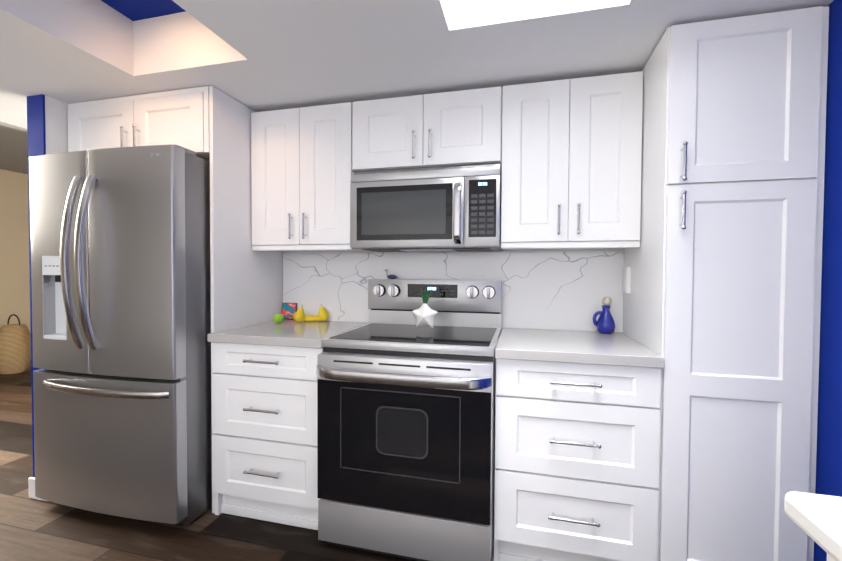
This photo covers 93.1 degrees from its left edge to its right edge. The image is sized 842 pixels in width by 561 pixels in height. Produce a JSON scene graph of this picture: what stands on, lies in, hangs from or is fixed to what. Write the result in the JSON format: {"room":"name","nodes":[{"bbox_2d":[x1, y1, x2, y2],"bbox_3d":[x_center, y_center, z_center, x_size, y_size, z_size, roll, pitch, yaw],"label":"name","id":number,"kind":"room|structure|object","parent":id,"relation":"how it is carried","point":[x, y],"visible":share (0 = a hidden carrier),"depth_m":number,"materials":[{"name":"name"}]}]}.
{"room":"kitchen","nodes":[
{"label":"kitchen","id":0,"kind":"room"},
{"bbox_2d":[0,169,30,332],"bbox_3d":[-5.789,-0.225,2.865,0.100,2.700,8.200,1,1,14],"label":"wall","id":1,"kind":"structure","parent":0,"point":[14,261],"depth_m":5.07,"materials":[{"name":"beige paint"}]},
{"bbox_2d":[27,94,67,477],"bbox_3d":[-1.932,0.091,2.454,0.114,2.130,0.722,1,1,14],"label":"wall","id":2,"kind":"structure","parent":0,"point":[47,125],"depth_m":2.10,"materials":[{"name":"paint"}]},
{"bbox_2d":[28,477,47,501],"bbox_3d":[-2.028,1.109,2.120,0.142,0.110,0.014,1,1,14],"label":"baseboard","id":3,"kind":"structure","parent":2,"relation":"attached to","point":[31,480],"depth_m":2.12,"materials":[{"name":"white wood"}]},
{"bbox_2d":[0,367,493,560],"bbox_3d":[-2.257,1.195,2.004,8.800,0.060,8.200,1,1,14],"label":"floor","id":4,"kind":"structure","parent":0,"point":[31,529],"depth_m":1.85,"materials":[{"name":"brown wood"}]},
{"bbox_2d":[0,314,30,373],"bbox_3d":[-4.832,0.743,4.738,0.340,0.687,0.340,1,1,14],"label":"basket","id":5,"kind":"object","parent":4,"relation":"on","point":[15,348],"visible":0.9,"depth_m":4.65,"materials":[{"name":"wicker"}]},
{"bbox_2d":[30,144,211,525],"bbox_3d":[-1.459,0.266,2.221,0.881,1.793,0.859,1,1,14],"label":"fridge","id":6,"kind":"object","parent":4,"relation":"on","point":[121,283],"visible":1,"depth_m":1.86,"materials":[{"name":"metal"}]},
{"bbox_2d":[209,86,283,513],"bbox_3d":[-0.962,0.102,2.270,0.019,2.124,0.599,1,1,14],"label":"panel","id":7,"kind":"object","parent":4,"relation":"on","point":[246,285],"visible":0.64,"depth_m":2.11,"materials":[{"name":"white wood"}]},
{"bbox_2d":[211,342,322,529],"bbox_3d":[-0.666,0.732,2.173,0.606,0.872,0.668,1,1,14],"label":"base cabinet","id":8,"kind":"object","parent":4,"relation":"on","point":[264,431],"visible":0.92,"depth_m":1.90,"materials":[{"name":"wood"}]},
{"bbox_2d":[207,319,368,347],"bbox_3d":[-0.665,0.275,2.165,0.610,0.040,0.626,1,1,14],"label":"countertop","id":9,"kind":"structure","parent":8,"relation":"on","point":[294,333],"depth_m":1.96,"materials":[{"name":"stone"}]},
{"bbox_2d":[273,314,283,323],"bbox_3d":[-0.825,0.221,2.307,0.063,0.057,0.058,1,1,14],"label":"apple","id":10,"kind":"object","parent":9,"relation":"on","point":[278,318],"visible":1,"depth_m":2.29,"materials":[{"name":"green food"}]},
{"bbox_2d":[281,303,296,319],"bbox_3d":[-0.831,0.192,2.514,0.104,0.104,0.021,1,1,14],"label":"artwork","id":11,"kind":"object","parent":9,"relation":"on","point":[289,310],"visible":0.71,"depth_m":2.51,"materials":[{"name":"multicoloured paper"}]},
{"bbox_2d":[293,305,304,321],"bbox_3d":[-0.730,0.198,2.393,0.068,0.106,0.067,1,1,14],"label":"pear","id":12,"kind":"object","parent":9,"relation":"on","point":[299,315],"visible":1,"depth_m":2.37,"materials":[{"name":"yellow food"}]},
{"bbox_2d":[304,316,321,320],"bbox_3d":[-0.666,0.231,2.430,0.164,0.030,0.079,1,1,14],"label":"banana","id":13,"kind":"object","parent":9,"relation":"on","point":[312,318],"visible":0.69,"depth_m":2.40,"materials":[{"name":"yellow food"}]},
{"bbox_2d":[318,305,328,320],"bbox_3d":[-0.596,0.196,2.435,0.067,0.107,0.067,1,1,14],"label":"pear","id":14,"kind":"object","parent":9,"relation":"on","point":[323,314],"visible":0.96,"depth_m":2.41,"materials":[{"name":"yellow food"}]},
{"bbox_2d":[316,279,501,560],"bbox_3d":[-0.016,0.589,1.937,0.759,1.176,0.747,1,1,14],"label":"range","id":15,"kind":"object","parent":4,"relation":"on","point":[405,437],"visible":1,"depth_m":1.67,"materials":[{"name":"metal"}]},
{"bbox_2d":[383,269,396,278],"bbox_3d":[-0.178,-0.037,2.307,0.083,0.057,0.029,1,1,14],"label":"duck","id":16,"kind":"object","parent":15,"relation":"on","point":[390,276],"visible":1,"depth_m":2.30},
{"bbox_2d":[412,290,437,327],"bbox_3d":[0.020,0.138,1.988,0.135,0.196,0.071,1,1,14],"label":"vase","id":17,"kind":"object","parent":15,"relation":"on","point":[424,314],"visible":1,"depth_m":1.97,"materials":[{"name":"white ceramic"}]},
{"bbox_2d":[494,359,660,560],"bbox_3d":[0.665,0.747,1.838,0.606,0.872,0.668,1,1,14],"label":"base cabinet","id":18,"kind":"object","parent":4,"relation":"on","point":[577,449],"visible":0.98,"depth_m":1.55,"materials":[{"name":"wood"}]},
{"bbox_2d":[495,328,664,367],"bbox_3d":[0.668,0.290,1.829,0.608,0.040,0.626,1,1,14],"label":"countertop","id":19,"kind":"structure","parent":18,"relation":"on","point":[594,347],"depth_m":1.61,"materials":[{"name":"stone"}]},
{"bbox_2d":[593,297,615,333],"bbox_3d":[0.924,0.174,2.014,0.108,0.184,0.090,1,1,14],"label":"bottle","id":20,"kind":"object","parent":19,"relation":"on","point":[604,323],"visible":1,"depth_m":1.99,"materials":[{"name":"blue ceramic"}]},
{"bbox_2d":[622,6,828,560],"bbox_3d":[1.199,0.130,1.690,0.482,2.119,0.668,1,1,14],"label":"pantry","id":21,"kind":"object","parent":4,"relation":"on","point":[721,305],"visible":1,"depth_m":1.41,"materials":[{"name":"wood"}]},
{"bbox_2d":[622,267,630,293],"bbox_3d":[1.006,-0.003,1.954,0.024,0.130,0.080,1,1,14],"label":"electrical outlet plate","id":22,"kind":"object","parent":21,"relation":"attached to","point":[626,280],"visible":1,"depth_m":1.92,"materials":[{"name":"white plastic"}]},
{"bbox_2d":[784,491,841,560],"bbox_3d":[0.737,0.765,0.181,0.625,0.913,0.680,1,1,14],"label":"countertop","id":23,"kind":"structure","parent":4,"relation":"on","point":[817,518],"depth_m":0.52,"materials":[{"name":"white stone"}]},
{"bbox_2d":[0,0,833,173],"bbox_3d":[-2.215,-1.204,1.942,7.460,0.480,8.200,1,1,14],"label":"ceiling","id":24,"kind":"structure","parent":0,"point":[261,55],"depth_m":1.68,"materials":[{"name":"white paint"}]},
{"bbox_2d":[284,248,622,330],"bbox_3d":[-0.126,-0.183,2.416,3.620,2.700,0.100,1,1,14],"label":"wall","id":25,"kind":"structure","parent":0,"point":[504,250],"depth_m":2.21,"materials":[{"name":"white paint"}]},
{"bbox_2d":[68,86,209,160],"bbox_3d":[-1.418,-0.804,2.341,0.914,0.321,0.648,1,1,14],"label":"upper cabinet","id":26,"kind":"object","parent":25,"relation":"attached to","point":[181,117],"visible":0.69,"depth_m":2.05,"materials":[{"name":"wood"}]},
{"bbox_2d":[251,102,353,250],"bbox_3d":[-0.622,-0.551,2.292,0.606,0.768,0.362,1,1,14],"label":"upper cabinet","id":27,"kind":"object","parent":25,"relation":"attached to","point":[301,164],"visible":0.94,"depth_m":2.15,"materials":[{"name":"wood"}]},
{"bbox_2d":[352,86,501,171],"bbox_3d":[0.045,-0.751,2.119,0.763,0.353,0.362,1,1,14],"label":"upper cabinet","id":28,"kind":"object","parent":25,"relation":"attached to","point":[454,128],"visible":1,"depth_m":1.97,"materials":[{"name":"wood"}]},
{"bbox_2d":[350,164,502,251],"bbox_3d":[0.039,-0.357,2.112,0.759,0.399,0.394,1,1,14],"label":"over-the-range microwave","id":29,"kind":"object","parent":28,"relation":"attached to","point":[446,209],"visible":1,"depth_m":1.96,"materials":[{"name":"metal"}]},
{"bbox_2d":[283,251,623,331],"bbox_3d":[0.083,0.204,2.308,1.980,0.733,0.019,1,1,14],"label":"backsplash","id":30,"kind":"structure","parent":25,"relation":"attached to","point":[566,290],"depth_m":2.20,"materials":[{"name":"stone"}]},
{"bbox_2d":[501,71,642,248],"bbox_3d":[0.709,-0.536,1.956,0.606,0.768,0.362,1,1,14],"label":"upper cabinet","id":31,"kind":"object","parent":25,"relation":"attached to","point":[571,163],"visible":0.98,"depth_m":1.81,"materials":[{"name":"wood"}]},
{"bbox_2d":[813,0,841,560],"bbox_3d":[0.956,-0.110,-0.486,0.100,2.700,5.000,1,1,14],"label":"wall","id":32,"kind":"structure","parent":0,"point":[829,455],"depth_m":1.32,"materials":[{"name":"blue paint"}]}
]}

